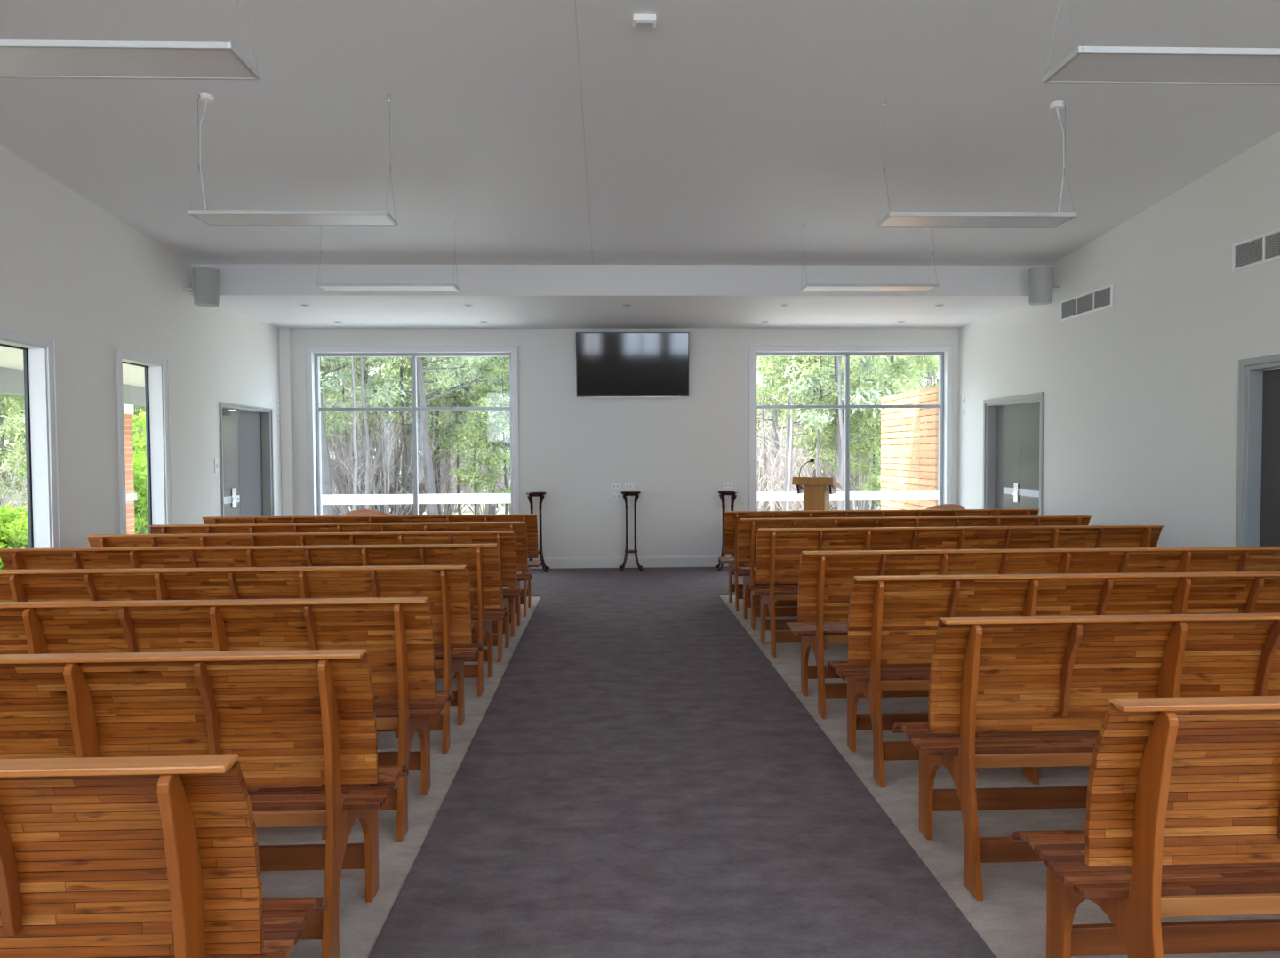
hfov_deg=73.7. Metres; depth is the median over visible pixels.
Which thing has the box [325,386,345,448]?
tree
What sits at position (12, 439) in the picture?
bare shrub
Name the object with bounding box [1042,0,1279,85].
pendant light
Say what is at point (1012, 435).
door
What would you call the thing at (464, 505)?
bare shrub
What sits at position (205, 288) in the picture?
wall speaker
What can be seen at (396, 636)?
pew
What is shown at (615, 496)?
wall plate
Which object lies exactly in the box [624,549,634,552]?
shelf
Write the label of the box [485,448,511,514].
bare shrub
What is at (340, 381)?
bare shrub
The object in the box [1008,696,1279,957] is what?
pew
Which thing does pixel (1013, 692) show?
pew
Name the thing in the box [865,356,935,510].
bare shrub
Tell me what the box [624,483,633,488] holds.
wall plate
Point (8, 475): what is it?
tree
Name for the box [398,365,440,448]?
tree
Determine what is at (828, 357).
tree
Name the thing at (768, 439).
bare shrub
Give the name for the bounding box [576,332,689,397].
television
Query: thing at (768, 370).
tree
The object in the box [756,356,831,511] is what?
tree
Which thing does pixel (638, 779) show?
carpet
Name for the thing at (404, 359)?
tree
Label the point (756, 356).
tree
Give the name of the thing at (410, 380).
tree
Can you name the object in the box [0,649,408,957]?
pew
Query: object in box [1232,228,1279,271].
air vent
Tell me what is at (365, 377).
tree
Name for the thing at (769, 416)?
bare shrub
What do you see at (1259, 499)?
door
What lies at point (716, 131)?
ceiling
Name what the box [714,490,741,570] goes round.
pedestal stand
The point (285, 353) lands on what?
trim
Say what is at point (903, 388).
tree
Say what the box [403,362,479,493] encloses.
tree
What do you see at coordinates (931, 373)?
tree
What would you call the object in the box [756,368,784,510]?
tree
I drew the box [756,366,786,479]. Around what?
tree
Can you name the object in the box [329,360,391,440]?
tree
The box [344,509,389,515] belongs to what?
armchair
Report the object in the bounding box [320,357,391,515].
tree
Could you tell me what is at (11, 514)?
shrub
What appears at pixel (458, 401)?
tree
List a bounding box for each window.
[0,328,60,548]
[115,347,172,534]
[304,345,519,515]
[748,344,953,511]
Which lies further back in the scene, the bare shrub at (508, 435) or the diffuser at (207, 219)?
the bare shrub at (508, 435)
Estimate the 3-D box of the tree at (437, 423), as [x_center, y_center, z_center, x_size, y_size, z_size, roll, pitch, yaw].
[-6.194,-3.565,25.165,4.828,10.120,3.715,-1,2,-6]
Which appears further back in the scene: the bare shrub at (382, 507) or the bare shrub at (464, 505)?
the bare shrub at (464, 505)
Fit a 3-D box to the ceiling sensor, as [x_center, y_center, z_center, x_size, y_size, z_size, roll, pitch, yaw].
[0.023,-2.373,4.428,0.120,0.052,0.075,0,2,-2]
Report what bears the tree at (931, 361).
on the ground
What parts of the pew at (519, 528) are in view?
rail, backrest, leg, seat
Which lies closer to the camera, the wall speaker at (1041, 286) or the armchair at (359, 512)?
the wall speaker at (1041, 286)
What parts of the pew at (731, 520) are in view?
seat, leg, backrest, rail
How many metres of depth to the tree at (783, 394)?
33.78 m
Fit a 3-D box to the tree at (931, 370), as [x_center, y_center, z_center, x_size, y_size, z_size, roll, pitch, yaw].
[10.225,-3.760,25.750,4.828,10.120,3.715,-1,2,-25]
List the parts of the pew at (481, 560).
rail, backrest, seat, leg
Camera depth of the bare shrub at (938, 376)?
26.56 m
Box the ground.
[4,409,879,532]
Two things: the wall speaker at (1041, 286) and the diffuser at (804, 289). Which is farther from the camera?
the wall speaker at (1041, 286)
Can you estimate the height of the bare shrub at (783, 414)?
6.188 m
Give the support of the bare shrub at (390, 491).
on the ground
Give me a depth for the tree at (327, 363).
20.98 m
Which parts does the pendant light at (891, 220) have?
power cord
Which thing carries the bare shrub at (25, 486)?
on the ground
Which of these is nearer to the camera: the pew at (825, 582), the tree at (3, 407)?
the pew at (825, 582)
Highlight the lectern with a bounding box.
[792,458,841,510]
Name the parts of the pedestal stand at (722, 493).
leg, leg, leg, leg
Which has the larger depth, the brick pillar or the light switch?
the brick pillar
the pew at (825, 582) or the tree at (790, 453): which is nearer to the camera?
the pew at (825, 582)
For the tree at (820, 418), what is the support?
on the ground
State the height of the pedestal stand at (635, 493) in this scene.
0.998 m
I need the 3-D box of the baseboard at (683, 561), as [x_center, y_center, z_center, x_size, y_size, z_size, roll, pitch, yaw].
[-0.064,1.078,11.061,2.975,0.150,0.016,0,2,-2]
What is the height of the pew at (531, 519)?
0.936 m
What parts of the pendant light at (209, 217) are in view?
power cord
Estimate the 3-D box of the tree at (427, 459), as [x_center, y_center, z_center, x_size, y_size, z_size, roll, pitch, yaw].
[-5.814,-4.449,22.773,4.828,11.765,5.343,-1,2,-22]
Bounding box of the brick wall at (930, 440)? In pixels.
[880,385,938,510]
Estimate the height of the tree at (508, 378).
9.729 m
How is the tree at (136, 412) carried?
on the ground
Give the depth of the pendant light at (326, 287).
7.37 m
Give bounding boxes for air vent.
[1059,283,1112,321]
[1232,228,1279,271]
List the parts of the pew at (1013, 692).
leg, seat, backrest, rail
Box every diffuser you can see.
[0,47,254,78]
[192,214,393,224]
[319,286,456,291]
[802,287,935,291]
[880,216,1071,226]
[1049,54,1279,83]
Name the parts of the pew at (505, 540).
rail, backrest, leg, seat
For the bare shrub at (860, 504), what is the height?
5.279 m
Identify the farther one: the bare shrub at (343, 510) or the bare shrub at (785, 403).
the bare shrub at (785, 403)
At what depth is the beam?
10.91 m
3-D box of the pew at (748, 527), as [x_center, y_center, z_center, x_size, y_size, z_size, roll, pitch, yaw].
[2.344,0.783,7.478,3.022,0.936,0.547,0,2,-2]
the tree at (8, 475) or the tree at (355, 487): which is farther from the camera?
the tree at (8, 475)
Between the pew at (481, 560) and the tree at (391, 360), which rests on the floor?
the pew at (481, 560)
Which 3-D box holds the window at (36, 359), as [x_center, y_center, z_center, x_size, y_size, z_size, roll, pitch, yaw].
[-4.411,0.149,5.615,0.176,2.340,1.560,0,2,-2]
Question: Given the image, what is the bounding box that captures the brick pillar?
[123,404,135,534]
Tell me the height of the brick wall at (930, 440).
2.673 m
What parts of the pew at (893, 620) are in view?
leg, seat, backrest, rail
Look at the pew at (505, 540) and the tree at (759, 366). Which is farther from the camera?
the tree at (759, 366)
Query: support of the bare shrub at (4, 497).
on the ground
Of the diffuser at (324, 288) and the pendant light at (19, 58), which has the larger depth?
the diffuser at (324, 288)
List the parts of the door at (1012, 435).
lock plate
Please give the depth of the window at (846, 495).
11.18 m
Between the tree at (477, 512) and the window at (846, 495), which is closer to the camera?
the window at (846, 495)
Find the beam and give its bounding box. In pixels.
[0,367,144,407]
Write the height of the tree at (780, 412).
10.117 m
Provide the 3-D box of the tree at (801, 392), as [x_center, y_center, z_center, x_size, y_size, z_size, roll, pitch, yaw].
[4.410,-3.139,19.678,3.339,9.344,2.362,-1,2,-19]
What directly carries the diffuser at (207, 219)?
attached to the pendant light at (209, 217)
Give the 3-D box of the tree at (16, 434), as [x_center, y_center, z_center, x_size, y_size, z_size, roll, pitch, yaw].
[-12.423,-1.103,17.911,3.027,5.400,3.191,1,2,43]
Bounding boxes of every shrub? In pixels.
[0,439,26,509]
[0,449,27,521]
[0,459,15,505]
[0,479,11,507]
[0,503,27,528]
[0,514,28,569]
[0,517,8,569]
[1,464,27,511]
[14,425,148,534]
[17,443,143,531]
[131,408,148,534]
[323,358,455,515]
[323,360,422,515]
[327,381,364,514]
[328,360,473,514]
[328,368,424,515]
[328,384,413,511]
[328,441,352,515]
[358,368,464,515]
[399,421,486,514]
[421,411,486,511]
[433,454,465,513]
[450,432,509,493]
[451,449,509,514]
[472,434,510,488]
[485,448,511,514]
[756,370,810,511]
[756,399,855,511]
[756,416,785,479]
[757,402,807,511]
[757,414,807,475]
[760,416,866,511]
[792,359,917,510]
[793,442,857,510]
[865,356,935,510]
[898,376,938,506]
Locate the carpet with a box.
[368,567,996,957]
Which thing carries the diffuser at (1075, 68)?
attached to the pendant light at (1129, 65)
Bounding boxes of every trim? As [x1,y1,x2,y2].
[279,328,295,516]
[574,0,592,264]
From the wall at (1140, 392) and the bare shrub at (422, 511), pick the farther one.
the bare shrub at (422, 511)
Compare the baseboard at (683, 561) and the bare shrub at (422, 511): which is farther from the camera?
the bare shrub at (422, 511)
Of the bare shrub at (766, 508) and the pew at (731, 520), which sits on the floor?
the pew at (731, 520)
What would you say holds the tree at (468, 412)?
on the ground
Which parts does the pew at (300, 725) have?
rail, backrest, seat, leg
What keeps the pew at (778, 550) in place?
on the floor
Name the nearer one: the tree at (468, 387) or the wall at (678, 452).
the wall at (678, 452)
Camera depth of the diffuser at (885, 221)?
5.36 m
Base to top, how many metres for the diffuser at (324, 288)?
0.015 m
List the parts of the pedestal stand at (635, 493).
leg, leg, leg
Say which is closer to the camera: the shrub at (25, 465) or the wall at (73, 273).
the wall at (73, 273)
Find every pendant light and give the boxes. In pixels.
[0,0,261,79]
[188,93,398,226]
[315,223,459,292]
[800,224,939,292]
[876,99,1077,227]
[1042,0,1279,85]
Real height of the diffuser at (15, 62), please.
0.015 m
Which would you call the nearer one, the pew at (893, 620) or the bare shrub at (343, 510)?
the pew at (893, 620)
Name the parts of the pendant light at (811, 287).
power cord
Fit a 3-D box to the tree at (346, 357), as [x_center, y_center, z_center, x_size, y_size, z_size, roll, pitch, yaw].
[-13.016,-2.383,38.054,1.772,7.012,2.506,0,2,18]
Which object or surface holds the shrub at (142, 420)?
on the ground
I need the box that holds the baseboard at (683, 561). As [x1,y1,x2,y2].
[527,555,731,568]
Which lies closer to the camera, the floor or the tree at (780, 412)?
the floor
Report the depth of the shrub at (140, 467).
14.38 m
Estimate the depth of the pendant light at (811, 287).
7.52 m
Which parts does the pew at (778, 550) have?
leg, seat, backrest, rail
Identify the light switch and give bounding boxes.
[214,458,218,472]
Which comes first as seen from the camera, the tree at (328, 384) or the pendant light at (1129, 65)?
the pendant light at (1129, 65)
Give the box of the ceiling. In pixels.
[0,0,1279,328]
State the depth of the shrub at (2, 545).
12.16 m
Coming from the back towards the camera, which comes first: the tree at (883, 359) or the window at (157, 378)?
the tree at (883, 359)
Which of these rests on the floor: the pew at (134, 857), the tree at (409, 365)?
the pew at (134, 857)
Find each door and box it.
[219,401,274,516]
[982,392,1043,515]
[1235,353,1279,546]
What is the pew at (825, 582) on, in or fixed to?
on the floor
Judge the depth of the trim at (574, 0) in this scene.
5.41 m
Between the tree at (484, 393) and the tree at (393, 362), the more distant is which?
the tree at (393, 362)
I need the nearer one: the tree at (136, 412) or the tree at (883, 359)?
the tree at (136, 412)
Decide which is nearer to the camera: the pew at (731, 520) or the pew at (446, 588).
the pew at (446, 588)
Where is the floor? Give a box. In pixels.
[256,594,1279,957]
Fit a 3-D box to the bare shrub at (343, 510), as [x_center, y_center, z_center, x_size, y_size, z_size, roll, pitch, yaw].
[-8.285,-1.156,24.498,3.607,5.175,3.726,0,2,21]
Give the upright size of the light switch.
0.150 m
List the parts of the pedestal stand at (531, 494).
leg, leg, leg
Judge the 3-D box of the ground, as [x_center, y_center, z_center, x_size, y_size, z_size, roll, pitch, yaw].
[-1.692,-3.512,47.383,140.000,9.150,145.000,0,2,-2]
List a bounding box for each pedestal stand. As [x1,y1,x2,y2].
[525,491,549,572]
[619,490,643,571]
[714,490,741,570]
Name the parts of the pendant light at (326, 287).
power cord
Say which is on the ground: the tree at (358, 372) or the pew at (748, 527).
the tree at (358, 372)
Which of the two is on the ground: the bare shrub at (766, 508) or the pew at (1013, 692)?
the bare shrub at (766, 508)
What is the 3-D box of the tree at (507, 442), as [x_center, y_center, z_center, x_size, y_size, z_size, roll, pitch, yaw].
[-3.770,-1.958,27.029,1.788,7.074,2.528,-1,2,-28]
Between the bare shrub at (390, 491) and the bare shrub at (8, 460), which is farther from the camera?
the bare shrub at (390, 491)
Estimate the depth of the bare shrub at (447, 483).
25.96 m
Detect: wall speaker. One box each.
[182,266,219,307]
[1028,266,1059,304]
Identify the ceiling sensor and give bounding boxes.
[632,14,655,27]
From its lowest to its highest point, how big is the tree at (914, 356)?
15.380 m
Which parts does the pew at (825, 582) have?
leg, seat, backrest, rail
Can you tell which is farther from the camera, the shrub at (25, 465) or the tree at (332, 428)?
the tree at (332, 428)
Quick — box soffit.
[0,345,144,387]
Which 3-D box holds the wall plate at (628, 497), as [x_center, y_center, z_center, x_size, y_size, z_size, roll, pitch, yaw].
[-0.127,0.224,11.033,0.115,0.075,0.012,0,2,-2]
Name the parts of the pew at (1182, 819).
leg, seat, backrest, rail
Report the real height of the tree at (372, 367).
9.418 m
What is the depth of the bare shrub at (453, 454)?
34.44 m
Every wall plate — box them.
[611,483,620,489]
[612,493,621,499]
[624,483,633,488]
[626,496,634,499]
[723,482,732,488]
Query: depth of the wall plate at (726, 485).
11.07 m
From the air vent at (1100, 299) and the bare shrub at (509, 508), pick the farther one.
the bare shrub at (509, 508)
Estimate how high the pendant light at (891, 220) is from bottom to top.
0.753 m
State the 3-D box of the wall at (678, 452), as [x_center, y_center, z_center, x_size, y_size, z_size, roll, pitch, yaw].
[-0.195,-0.799,11.126,9.185,4.100,0.240,0,2,-2]
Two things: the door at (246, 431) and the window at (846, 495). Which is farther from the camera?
the window at (846, 495)
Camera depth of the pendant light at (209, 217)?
5.18 m
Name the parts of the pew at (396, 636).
rail, backrest, seat, leg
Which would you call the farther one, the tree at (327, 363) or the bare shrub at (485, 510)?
the bare shrub at (485, 510)
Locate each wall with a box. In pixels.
[0,144,282,547]
[291,328,958,557]
[957,130,1279,547]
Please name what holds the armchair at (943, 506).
on the carpet
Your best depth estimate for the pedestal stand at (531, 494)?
10.72 m
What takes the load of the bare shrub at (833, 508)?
on the ground
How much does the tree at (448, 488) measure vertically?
11.042 m
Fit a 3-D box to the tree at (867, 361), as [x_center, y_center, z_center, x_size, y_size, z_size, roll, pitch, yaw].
[6.133,-2.604,24.232,2.884,8.069,2.039,-2,2,-41]
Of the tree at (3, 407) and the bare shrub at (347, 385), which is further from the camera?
the bare shrub at (347, 385)
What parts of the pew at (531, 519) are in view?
rail, backrest, leg, seat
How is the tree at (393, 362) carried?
on the ground
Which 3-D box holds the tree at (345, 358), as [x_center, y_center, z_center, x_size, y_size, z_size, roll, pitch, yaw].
[-10.926,-2.641,30.451,2.930,8.197,2.072,0,2,9]
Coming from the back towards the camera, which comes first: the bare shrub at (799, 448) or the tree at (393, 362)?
the tree at (393, 362)
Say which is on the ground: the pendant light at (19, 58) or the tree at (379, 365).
the tree at (379, 365)
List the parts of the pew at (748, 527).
seat, leg, backrest, rail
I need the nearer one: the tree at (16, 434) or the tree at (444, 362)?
the tree at (16, 434)
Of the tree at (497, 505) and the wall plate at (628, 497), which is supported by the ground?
the tree at (497, 505)
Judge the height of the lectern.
1.409 m
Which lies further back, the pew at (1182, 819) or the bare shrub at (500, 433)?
the bare shrub at (500, 433)
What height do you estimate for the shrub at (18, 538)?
1.048 m
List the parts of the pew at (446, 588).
rail, backrest, seat, leg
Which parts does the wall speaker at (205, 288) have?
wall arm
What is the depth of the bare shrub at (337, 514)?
26.35 m
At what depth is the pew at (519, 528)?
6.96 m
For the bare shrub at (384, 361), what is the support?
on the ground
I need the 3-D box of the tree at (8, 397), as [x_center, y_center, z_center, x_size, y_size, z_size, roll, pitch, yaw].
[-14.932,-3.516,21.493,4.925,10.323,3.789,-1,2,-12]
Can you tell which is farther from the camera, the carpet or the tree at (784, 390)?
the tree at (784, 390)
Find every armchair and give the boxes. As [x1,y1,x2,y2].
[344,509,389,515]
[926,504,965,509]
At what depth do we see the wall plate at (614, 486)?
11.02 m
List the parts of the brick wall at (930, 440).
post, post, slat panel, post, post, slat panel, post, post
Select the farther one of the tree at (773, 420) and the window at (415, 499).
the tree at (773, 420)
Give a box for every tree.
[0,393,27,510]
[0,395,27,505]
[0,397,21,505]
[4,409,25,502]
[6,397,24,419]
[131,406,145,455]
[320,357,360,444]
[320,357,368,424]
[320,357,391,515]
[320,357,407,509]
[321,372,352,440]
[322,358,376,512]
[322,358,392,506]
[323,357,428,465]
[324,357,367,511]
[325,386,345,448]
[329,357,360,447]
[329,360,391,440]
[338,360,434,494]
[347,356,499,514]
[355,357,454,515]
[365,356,505,514]
[371,361,444,453]
[379,357,456,493]
[386,357,510,514]
[394,364,472,463]
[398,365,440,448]
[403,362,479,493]
[424,357,500,514]
[433,356,510,514]
[440,356,510,514]
[448,356,511,514]
[448,362,509,514]
[453,357,493,514]
[492,381,508,508]
[501,364,510,450]
[756,356,808,470]
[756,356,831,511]
[756,356,879,477]
[756,356,911,511]
[756,363,786,442]
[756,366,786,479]
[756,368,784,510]
[768,356,808,511]
[771,356,919,510]
[777,356,895,510]
[783,393,808,475]
[784,356,862,477]
[792,356,881,510]
[800,356,919,510]
[802,356,938,466]
[815,356,882,510]
[822,356,927,510]
[870,356,934,415]
[878,356,938,423]
[902,363,938,410]
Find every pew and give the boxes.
[0,544,507,696]
[0,565,482,754]
[0,597,453,842]
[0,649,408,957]
[0,754,327,957]
[86,530,522,662]
[149,521,531,637]
[201,513,541,616]
[718,508,1039,610]
[731,515,1092,630]
[746,525,1164,657]
[784,546,1279,719]
[825,571,1279,787]
[892,613,1279,901]
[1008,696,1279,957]
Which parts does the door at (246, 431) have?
lock plate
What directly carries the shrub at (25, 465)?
on the ground
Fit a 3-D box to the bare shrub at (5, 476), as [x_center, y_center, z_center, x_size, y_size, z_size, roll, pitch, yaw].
[-13.649,0.196,19.480,2.046,2.842,1.980,1,2,27]
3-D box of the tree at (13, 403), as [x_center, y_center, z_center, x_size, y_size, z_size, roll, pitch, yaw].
[-13.039,-1.570,19.223,3.546,6.327,3.740,1,2,37]
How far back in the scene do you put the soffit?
10.52 m
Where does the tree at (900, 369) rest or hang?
on the ground

